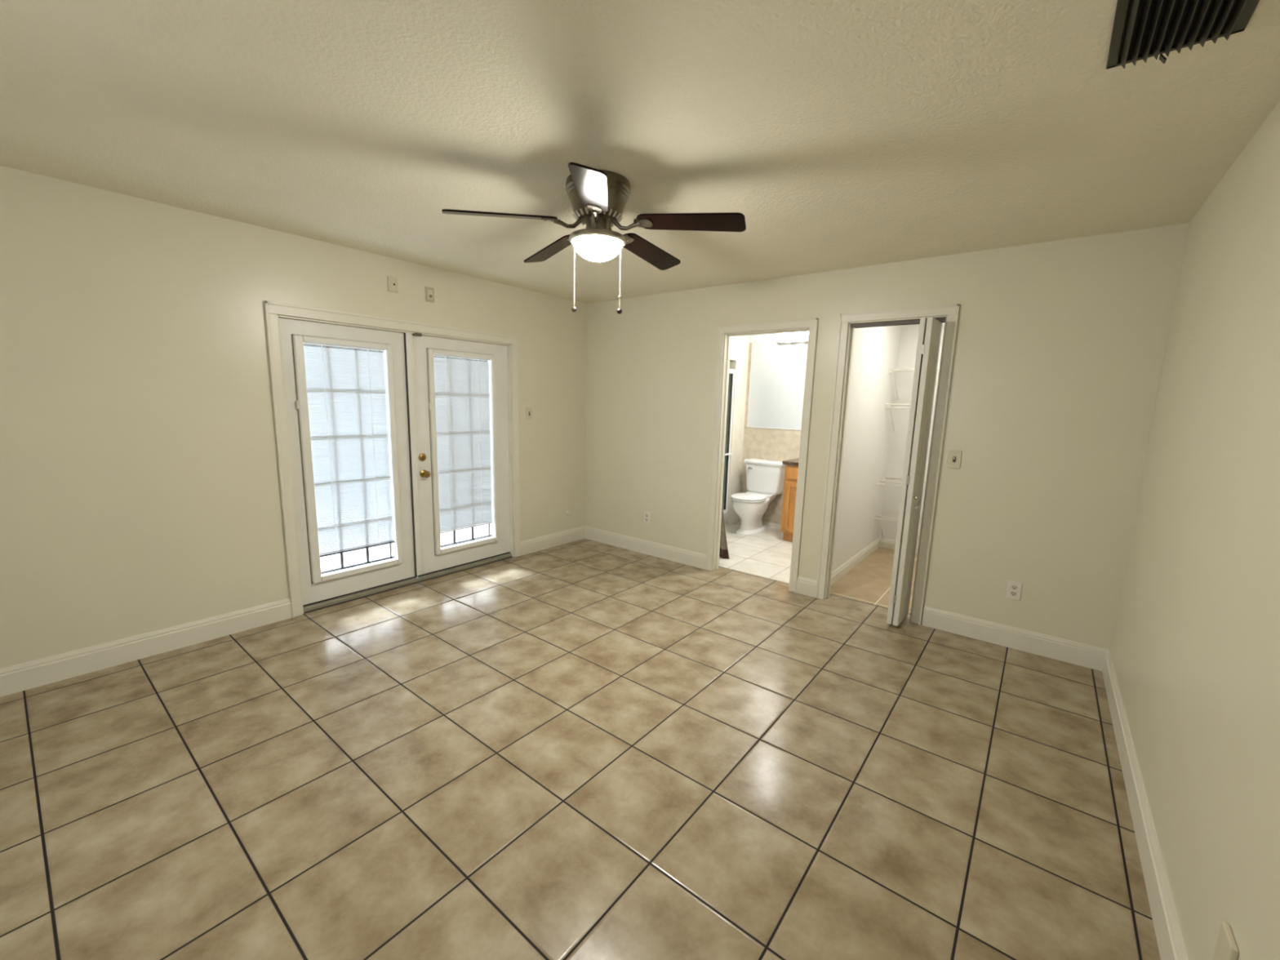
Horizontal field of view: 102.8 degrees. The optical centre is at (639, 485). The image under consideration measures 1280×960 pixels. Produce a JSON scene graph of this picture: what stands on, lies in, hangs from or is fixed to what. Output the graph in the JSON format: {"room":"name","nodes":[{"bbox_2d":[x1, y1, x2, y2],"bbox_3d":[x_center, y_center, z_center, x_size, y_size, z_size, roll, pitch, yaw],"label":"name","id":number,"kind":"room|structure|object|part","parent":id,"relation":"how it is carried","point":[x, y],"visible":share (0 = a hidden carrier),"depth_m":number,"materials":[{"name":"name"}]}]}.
{"room":"empty bedroom","nodes":[
{"label":"empty bedroom","id":0,"kind":"room"},
{"bbox_2d":[0,165,586,668],"bbox_3d":[-2.280,-0.297,3.355,0.150,2.545,5.570,9,12,38],"label":"wall","id":1,"kind":"structure","parent":0,"point":[140,493],"depth_m":2.79,"materials":[{"name":"beige paint"}]},
{"bbox_2d":[0,525,584,697],"bbox_3d":[-2.281,0.810,3.437,0.016,0.135,5.450,9,12,38],"label":"baseboard","id":2,"kind":"structure","parent":1,"relation":"attached to","point":[19,677],"depth_m":2.86,"materials":[{"name":"white paint"}]},
{"bbox_2d":[279,317,415,606],"bbox_3d":[-2.024,-0.152,3.651,0.080,1.896,0.815,9,12,38],"label":"door","id":3,"kind":"structure","parent":1,"relation":"in","point":[347,409],"depth_m":3.60,"materials":[{"name":"white paint"}]},
{"bbox_3d":[-2.120,-0.224,3.499,0.001,1.430,0.003,9,12,38],"label":"ladder cord","id":4,"kind":"part","parent":3,"relation":"part of","materials":[{"name":"white fabric"}]},
{"bbox_3d":[-2.015,-0.952,3.507,0.018,0.014,0.531,9,12,38],"label":"head rail","id":5,"kind":"part","parent":3,"relation":"part of","materials":[{"name":"white plastic"}]},
{"bbox_3d":[-2.023,-0.174,3.613,0.032,1.652,0.622,9,12,38],"label":"lite frame","id":6,"kind":"part","parent":3,"relation":"part of","materials":[{"name":"white paint"}]},
{"bbox_3d":[-2.052,0.465,3.738,0.016,0.010,0.529,9,12,38],"label":"rail","id":7,"kind":"part","parent":3,"relation":"part of","materials":[{"name":"white plastic"}]},
{"bbox_3d":[-1.936,-0.256,3.729,0.001,1.430,0.003,9,12,38],"label":"ladder cord","id":8,"kind":"part","parent":3,"relation":"part of","materials":[{"name":"white fabric"}]},
{"bbox_2d":[303,345,394,555],"bbox_3d":[-2.033,-0.237,3.623,0.008,1.410,0.527,9,12,38],"label":"blind","id":9,"kind":"object","parent":1,"relation":"attached to","point":[348,415],"depth_m":3.61,"materials":[{"name":"white plastic"}]},
{"bbox_2d":[263,300,520,617],"bbox_3d":[-1.756,-0.228,4.021,0.174,2.020,1.893,9,12,38],"label":"door frame","id":10,"kind":"structure","parent":1,"relation":"attached to","point":[273,311],"depth_m":3.40,"materials":[{"name":"white paint"}]},
{"bbox_2d":[386,275,398,293],"bbox_3d":[-1.763,-1.438,3.659,0.014,0.104,0.072,9,12,38],"label":"cable plate","id":11,"kind":"object","parent":1,"relation":"attached to","point":[393,284],"visible":1,"depth_m":3.65,"materials":[{"name":"beige plastic"}]},
{"bbox_2d":[302,552,511,612],"bbox_3d":[-1.796,0.749,4.189,0.142,0.038,1.741,9,12,38],"label":"threshold","id":12,"kind":"object","parent":1,"relation":"on","point":[307,608],"visible":0.51,"depth_m":3.99,"materials":[{"name":"grey metal"}]},
{"bbox_2d":[303,556,512,613],"bbox_3d":[-1.739,0.773,4.147,0.008,0.006,1.741,9,12,38],"label":"strip","id":13,"kind":"object","parent":12,"relation":"attached to","point":[510,557],"visible":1,"depth_m":3.98,"materials":[{"name":"grey metal"}]},
{"bbox_2d":[425,286,434,302],"bbox_3d":[-1.585,-1.446,3.879,0.020,0.108,0.070,9,12,38],"label":"plate","id":14,"kind":"object","parent":1,"relation":"attached to","point":[429,291],"visible":1,"depth_m":3.88,"materials":[{"name":"beige plastic"}]},
{"bbox_2d":[404,332,510,577],"bbox_3d":[-1.478,-0.250,4.304,0.115,1.907,0.939,9,12,38],"label":"door","id":15,"kind":"structure","parent":1,"relation":"in","point":[458,415],"depth_m":4.26,"materials":[{"name":"white paint"}]},
{"bbox_3d":[-1.684,-0.088,4.033,0.068,0.062,0.062,9,12,38],"label":"knob","id":16,"kind":"part","parent":15,"relation":"part of","materials":[{"name":"gold metal"}]},
{"bbox_3d":[-1.565,-0.322,4.192,0.001,1.430,0.003,9,12,38],"label":"ladder cord","id":17,"kind":"part","parent":15,"relation":"part of","materials":[{"name":"white fabric"}]},
{"bbox_3d":[-1.458,-1.051,4.201,0.018,0.014,0.533,9,12,38],"label":"head rail","id":18,"kind":"part","parent":15,"relation":"part of","materials":[{"name":"white plastic"}]},
{"bbox_3d":[-1.462,-0.273,4.311,0.032,1.652,0.608,9,12,38],"label":"lite frame","id":19,"kind":"part","parent":15,"relation":"part of","materials":[{"name":"white paint"}]},
{"bbox_3d":[-1.494,0.366,4.433,0.016,0.010,0.531,9,12,38],"label":"rail","id":20,"kind":"part","parent":15,"relation":"part of","materials":[{"name":"white plastic"}]},
{"bbox_3d":[-1.376,-0.356,4.427,0.001,1.430,0.003,9,12,38],"label":"ladder cord","id":21,"kind":"part","parent":15,"relation":"part of","materials":[{"name":"white fabric"}]},
{"bbox_2d":[433,356,493,532],"bbox_3d":[-1.476,-0.336,4.318,0.006,1.412,0.529,9,12,38],"label":"blind","id":22,"kind":"object","parent":1,"relation":"attached to","point":[464,388],"depth_m":4.32,"materials":[{"name":"white plastic"}]},
{"bbox_2d":[525,407,532,419],"bbox_3d":[-1.020,-0.666,4.757,0.022,0.118,0.072,9,12,38],"label":"light switch","id":23,"kind":"object","parent":1,"relation":"attached to","point":[528,410],"visible":1,"depth_m":4.75,"materials":[{"name":"beige plastic"}]},
{"bbox_2d":[0,520,1160,959],"bbox_3d":[0.003,1.067,2.962,4.233,0.100,7.500,9,12,38],"label":"floor","id":24,"kind":"structure","parent":0,"point":[584,748],"depth_m":1.99,"materials":[{"name":"beige tile"}]},
{"bbox_2d":[719,502,728,558],"bbox_3d":[0.828,0.437,4.925,0.114,0.548,0.044,9,12,38],"label":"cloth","id":25,"kind":"object","parent":24,"relation":"on","point":[723,553],"visible":0.8,"depth_m":4.94,"materials":[{"name":"fabric"}]},
{"bbox_2d":[730,457,785,535],"bbox_3d":[1.355,0.135,6.036,0.496,0.818,0.730,9,12,38],"label":"toilet","id":26,"kind":"object","parent":24,"relation":"on","point":[765,478],"visible":0.97,"depth_m":6.03,"materials":[{"name":"white ceramic"}]},
{"bbox_3d":[1.269,0.154,5.929,0.380,0.014,0.452,9,12,38],"label":"seat","id":27,"kind":"part","parent":26,"relation":"part of","materials":[{"name":"plastic"}]},
{"bbox_3d":[1.270,0.130,5.925,0.376,0.021,0.448,9,12,38],"label":"lid","id":28,"kind":"part","parent":26,"relation":"part of","materials":[{"name":"plastic"}]},
{"bbox_3d":[1.315,0.351,6.027,0.370,0.392,0.608,9,12,38],"label":"bowl","id":29,"kind":"part","parent":26,"relation":"part of","materials":[{"name":"white ceramic"}]},
{"bbox_3d":[1.528,-0.277,6.177,0.496,0.043,0.206,9,12,38],"label":"tank lid","id":30,"kind":"part","parent":26,"relation":"part of","materials":[{"name":"white ceramic"}]},
{"bbox_3d":[1.526,-0.083,6.212,0.463,0.350,0.185,9,12,38],"label":"tank","id":31,"kind":"part","parent":26,"relation":"part of","materials":[{"name":"white ceramic"}]},
{"bbox_2d":[780,464,798,541],"bbox_3d":[2.063,0.213,5.574,0.811,0.850,0.596,9,12,38],"label":"bathroom vanity","id":32,"kind":"object","parent":24,"relation":"on","point":[791,471],"visible":0.23,"depth_m":5.54,"materials":[{"name":"brown wood"}]},
{"bbox_3d":[1.728,0.248,5.475,0.360,0.545,0.018,9,12,38],"label":"door","id":33,"kind":"part","parent":32,"relation":"part of","materials":[{"name":"brown wood"}]},
{"bbox_2d":[782,457,799,466],"bbox_3d":[2.063,-0.227,5.507,0.840,0.038,0.603,9,12,38],"label":"countertop","id":34,"kind":"structure","parent":32,"relation":"on","point":[793,461],"depth_m":5.49,"materials":[{"name":"stone"}]},
{"bbox_3d":[1.738,-0.115,5.416,0.360,0.130,0.018,9,12,38],"label":"drawer","id":35,"kind":"part","parent":32,"relation":"part of","materials":[{"name":"brown wood"}]},
{"bbox_3d":[1.728,0.248,5.476,0.250,0.435,0.014,9,12,38],"label":"raised panel","id":36,"kind":"part","parent":32,"relation":"part of","materials":[{"name":"brown wood"}]},
{"bbox_2d":[0,0,1279,303],"bbox_3d":[-0.542,-1.339,1.813,4.503,0.100,5.570,9,12,38],"label":"ceiling","id":37,"kind":"structure","parent":0,"point":[843,134],"depth_m":1.77,"materials":[{"name":"paint"}]},
{"bbox_2d":[441,162,746,314],"bbox_3d":[-0.176,-1.089,2.385,1.286,0.562,1.252,9,12,38],"label":"ceiling fan","id":38,"kind":"object","parent":37,"relation":"hanging from","point":[598,198],"visible":1,"depth_m":2.24,"materials":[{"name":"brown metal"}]},
{"bbox_3d":[-0.590,-1.156,2.192,0.480,0.066,0.132,-2,10,-20],"label":"blade","id":39,"kind":"part","parent":38,"relation":"part of","materials":[{"name":"brown wood"}]},
{"bbox_3d":[-0.448,-1.230,2.666,0.132,0.066,0.480,-6,12,-37],"label":"blade","id":40,"kind":"part","parent":38,"relation":"part of","materials":[{"name":"brown wood"}]},
{"bbox_3d":[-0.300,-0.978,2.365,0.005,0.299,0.004,9,12,38],"label":"pull chain","id":41,"kind":"part","parent":38,"relation":"part of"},
{"bbox_3d":[-0.304,-0.821,2.391,0.025,0.025,0.024,9,12,38],"label":"pull knob","id":42,"kind":"part","parent":38,"relation":"part of","materials":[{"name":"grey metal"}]},
{"bbox_3d":[-0.178,-1.100,1.915,0.132,0.066,0.480,1,9,-2],"label":"blade","id":43,"kind":"part","parent":38,"relation":"part of","materials":[{"name":"brown wood"}]},
{"bbox_3d":[-0.192,-1.076,2.349,0.228,0.084,0.228,9,12,38],"label":"lamp shade","id":44,"kind":"part","parent":38,"relation":"part of","materials":[{"name":"white glass"}]},
{"bbox_3d":[-0.092,-0.814,2.392,0.025,0.025,0.024,9,12,38],"label":"pull knob","id":45,"kind":"part","parent":38,"relation":"part of","materials":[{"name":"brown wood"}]},
{"bbox_3d":[-0.088,-0.972,2.366,0.011,0.300,0.011,4,10,16],"label":"pull chain","id":46,"kind":"part","parent":38,"relation":"part of","materials":[{"name":"silver metal"}]},
{"bbox_3d":[0.051,-1.219,2.681,0.132,0.066,0.480,8,11,34],"label":"blade","id":47,"kind":"part","parent":38,"relation":"part of","materials":[{"name":"brown wood"}]},
{"bbox_3d":[0.218,-1.139,2.217,0.480,0.066,0.132,4,10,16],"label":"blade","id":48,"kind":"part","parent":38,"relation":"part of","materials":[{"name":"brown wood"}]},
{"bbox_2d":[1106,0,1259,69],"bbox_3d":[1.228,-1.114,1.127,0.259,0.032,0.619,9,12,38],"label":"ceiling vent","id":49,"kind":"object","parent":37,"relation":"in","point":[1143,29],"visible":1,"depth_m":1.27,"materials":[{"name":"black metal"}]},
{"bbox_2d":[722,335,749,524],"bbox_3d":[0.684,-0.655,5.715,0.120,2.445,1.905,9,12,38],"label":"wall","id":50,"kind":"structure","parent":0,"point":[740,345],"depth_m":6.26,"materials":[{"name":"paint"}]},
{"bbox_2d":[723,368,735,513],"bbox_3d":[0.684,-0.442,5.676,0.091,1.736,1.388,9,12,38],"label":"shower door","id":51,"kind":"structure","parent":50,"relation":"attached to","point":[731,371],"depth_m":6.18,"materials":[{"name":"clear glass"}]},
{"bbox_2d":[740,342,800,524],"bbox_3d":[1.675,-0.709,6.205,2.420,2.445,0.100,9,12,38],"label":"wall","id":52,"kind":"structure","parent":0,"point":[771,444],"depth_m":6.27,"materials":[{"name":"beige tile"}]},
{"bbox_2d":[727,516,781,528],"bbox_3d":[1.516,0.500,6.241,0.820,0.040,0.310,9,12,38],"label":"baseboard","id":53,"kind":"structure","parent":52,"relation":"attached to","point":[736,519],"depth_m":6.37,"materials":[{"name":"tile"}]},
{"bbox_2d":[749,331,804,342],"bbox_3d":[1.983,-1.752,5.739,1.620,0.220,0.010,9,12,38],"label":"trim","id":54,"kind":"structure","parent":52,"relation":"attached to","point":[766,337],"depth_m":6.11,"materials":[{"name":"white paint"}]},
{"bbox_2d":[746,341,808,430],"bbox_3d":[1.981,-1.135,5.828,1.574,1.025,0.010,9,12,38],"label":"wall mirror","id":55,"kind":"object","parent":52,"relation":"attached to","point":[777,371],"visible":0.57,"depth_m":6.09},
{"bbox_2d":[776,331,808,344],"bbox_3d":[1.840,-1.683,5.749,0.640,0.147,0.166,9,12,38],"label":"vanity light","id":56,"kind":"object","parent":52,"relation":"attached to","point":[794,337],"visible":0.41,"depth_m":5.80,"materials":[{"name":"white glass"}]},
{"bbox_3d":[1.639,-1.716,5.878,0.124,0.135,0.124,9,12,38],"label":"lamp shade","id":57,"kind":"part","parent":56,"relation":"part of","materials":[{"name":"white glass"}]},
{"bbox_3d":[1.764,-1.697,5.781,0.124,0.135,0.124,9,12,38],"label":"lamp shade","id":58,"kind":"part","parent":56,"relation":"part of","materials":[{"name":"white glass"}]},
{"bbox_3d":[1.889,-1.677,5.683,0.124,0.135,0.124,9,12,38],"label":"lamp shade","id":59,"kind":"part","parent":56,"relation":"part of","materials":[{"name":"white glass"}]},
{"bbox_2d":[831,325,901,572],"bbox_3d":[2.027,-0.447,4.661,0.080,2.445,1.915,9,12,38],"label":"wall","id":60,"kind":"structure","parent":0,"point":[875,350],"depth_m":4.65,"materials":[{"name":"white paint"}]},
{"bbox_2d":[831,537,918,585],"bbox_3d":[2.558,0.799,4.393,1.380,0.100,1.845,9,12,38],"label":"baseboard","id":61,"kind":"structure","parent":60,"relation":"attached to","point":[840,571],"depth_m":4.98,"materials":[{"name":"white paint"}]},
{"bbox_2d":[584,222,1189,649],"bbox_3d":[1.167,-0.373,4.071,4.353,2.445,0.085,9,12,38],"label":"wall","id":62,"kind":"structure","parent":0,"point":[1060,349],"depth_m":3.20,"materials":[{"name":"beige paint"}]},
{"bbox_2d":[644,511,650,524],"bbox_3d":[0.075,0.317,4.984,0.074,0.118,0.010,9,12,38],"label":"wall outlet","id":63,"kind":"object","parent":62,"relation":"attached to","point":[646,514],"visible":1,"depth_m":4.98,"materials":[{"name":"white plastic"}]},
{"bbox_2d":[705,318,818,592],"bbox_3d":[0.991,-0.239,4.227,0.840,2.120,0.122,9,12,38],"label":"door frame","id":64,"kind":"structure","parent":62,"relation":"attached to","point":[811,325],"depth_m":4.23,"materials":[{"name":"white paint"}]},
{"bbox_2d":[584,525,1108,671],"bbox_3d":[1.059,0.764,4.255,4.233,0.135,0.016,9,12,38],"label":"baseboard","id":65,"kind":"structure","parent":62,"relation":"attached to","point":[1080,654],"depth_m":3.37,"materials":[{"name":"white paint"}]},
{"bbox_2d":[815,303,959,625],"bbox_3d":[1.732,-0.133,3.648,0.734,2.137,0.122,9,12,38],"label":"door frame","id":66,"kind":"structure","parent":62,"relation":"attached to","point":[844,351],"depth_m":3.55,"materials":[{"name":"white paint"}]},
{"bbox_2d":[851,317,946,328],"bbox_3d":[1.771,-1.111,3.505,0.592,0.022,0.066,9,12,38],"label":"door track","id":67,"kind":"object","parent":66,"relation":"attached to","point":[940,319],"visible":0.71,"depth_m":3.51,"materials":[{"name":"grey metal"}]},
{"bbox_2d":[886,317,942,626],"bbox_3d":[1.854,-0.056,3.438,0.094,2.026,0.283,9,12,38],"label":"door","id":68,"kind":"structure","parent":62,"relation":"in","point":[930,328],"depth_m":3.36,"materials":[{"name":"paint"}]},
{"bbox_3d":[1.863,0.454,3.503,0.010,0.680,0.170,9,12,38],"label":"raised panel","id":69,"kind":"part","parent":68,"relation":"part of","materials":[{"name":"paint"}]},
{"bbox_3d":[1.865,0.454,3.501,0.008,0.620,0.110,9,12,40],"label":"raised panel","id":70,"kind":"part","parent":68,"relation":"part of","materials":[{"name":"paint"}]},
{"bbox_3d":[1.889,-0.486,3.349,0.010,0.906,0.170,9,12,38],"label":"raised panel","id":71,"kind":"part","parent":68,"relation":"part of","materials":[{"name":"paint"}]},
{"bbox_3d":[1.890,-0.486,3.347,0.008,0.846,0.110,9,12,40],"label":"raised panel","id":72,"kind":"part","parent":68,"relation":"part of","materials":[{"name":"paint"}]},
{"bbox_2d":[946,449,962,468],"bbox_3d":[2.049,-0.168,3.324,0.074,0.118,0.022,9,12,38],"label":"light switch","id":73,"kind":"object","parent":62,"relation":"attached to","point":[954,457],"visible":1,"depth_m":3.33,"materials":[{"name":"beige plastic"}]},
{"bbox_2d":[1005,580,1022,600],"bbox_3d":[2.352,0.660,3.207,0.074,0.118,0.010,9,12,38],"label":"wall outlet","id":74,"kind":"object","parent":62,"relation":"attached to","point":[1014,588],"visible":1,"depth_m":3.20,"materials":[{"name":"white plastic"}]},
{"bbox_2d":[1009,591,1017,595],"bbox_3d":[2.349,0.680,3.208,0.034,0.029,0.003,9,12,38],"label":"receptacle","id":75,"kind":"object","parent":74,"relation":"attached to","point":[1011,593],"depth_m":3.21,"materials":[{"name":"beige plastic"}]},
{"bbox_2d":[1011,585,1017,590],"bbox_3d":[2.350,0.641,3.201,0.034,0.029,0.003,9,12,38],"label":"receptacle","id":76,"kind":"object","parent":74,"relation":"attached to","point":[1013,587],"depth_m":3.20,"materials":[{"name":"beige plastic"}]},
{"bbox_2d":[879,322,945,544],"bbox_3d":[3.233,-0.459,4.927,1.480,2.445,0.100,9,12,38],"label":"wall","id":77,"kind":"structure","parent":0,"point":[908,333],"depth_m":5.26,"materials":[{"name":"white paint"}]},
{"bbox_2d":[873,510,921,537],"bbox_3d":[2.994,0.504,4.976,1.280,0.303,0.330,9,12,38],"label":"wire shelf","id":78,"kind":"object","parent":77,"relation":"attached to","point":[875,514],"visible":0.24,"depth_m":5.22,"materials":[{"name":"white metal"}]},
{"bbox_2d":[876,476,926,488],"bbox_3d":[3.007,0.027,4.897,1.280,0.055,0.330,9,12,38],"label":"wire shelf","id":79,"kind":"object","parent":77,"relation":"attached to","point":[889,479],"visible":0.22,"depth_m":5.15,"materials":[{"name":"white metal"}]},
{"bbox_2d":[884,403,935,431],"bbox_3d":[3.024,-0.606,4.794,1.280,0.294,0.330,9,12,38],"label":"wire shelf","id":80,"kind":"object","parent":77,"relation":"attached to","point":[886,404],"visible":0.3,"depth_m":5.02,"materials":[{"name":"white metal"}]},
{"bbox_2d":[888,367,939,399],"bbox_3d":[3.032,-0.939,4.739,1.280,0.294,0.330,9,12,38],"label":"wire shelf","id":81,"kind":"object","parent":77,"relation":"attached to","point":[890,370],"visible":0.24,"depth_m":5.00,"materials":[{"name":"white metal"}]},
{"bbox_2d":[1109,100,1279,959],"bbox_3d":[1.101,0.237,0.641,0.120,2.545,5.450,9,12,38],"label":"wall","id":82,"kind":"structure","parent":0,"point":[1194,650],"depth_m":1.53,"materials":[{"name":"beige paint"}]},
{"bbox_2d":[1102,649,1187,959],"bbox_3d":[1.019,1.319,0.861,0.016,0.135,5.450,9,12,38],"label":"baseboard","id":83,"kind":"structure","parent":82,"relation":"attached to","point":[1171,944],"depth_m":1.72,"materials":[{"name":"white paint"}]},
{"bbox_2d":[1212,921,1239,959],"bbox_3d":[1.246,1.008,1.088,0.012,0.117,0.077,9,12,38],"label":"wall outlet","id":84,"kind":"object","parent":82,"relation":"attached to","point":[1226,948],"visible":1,"depth_m":1.08,"materials":[{"name":"beige plastic"}]},
{"label":"outside","id":85,"kind":"structure","parent":0,"visible":0},
{"bbox_2d":[315,469,386,501],"bbox_3d":[-9.275,-0.119,9.205,9.800,0.140,23.000,9,12,38],"label":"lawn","id":86,"kind":"structure","parent":85,"point":[380,469],"depth_m":8.72,"materials":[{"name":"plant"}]},
{"bbox_2d":[303,343,488,473],"bbox_3d":[-7.637,-1.135,7.746,0.100,2.500,23.000,9,12,38],"label":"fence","id":87,"kind":"object","parent":86,"relation":"on","point":[306,344],"depth_m":10.16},
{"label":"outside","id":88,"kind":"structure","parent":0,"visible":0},
{"bbox_2d":[315,494,491,574],"bbox_3d":[-3.543,0.622,5.357,4.050,0.100,14.000,9,12,38],"label":"patio","id":89,"kind":"structure","parent":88,"point":[352,557],"depth_m":5.06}
]}

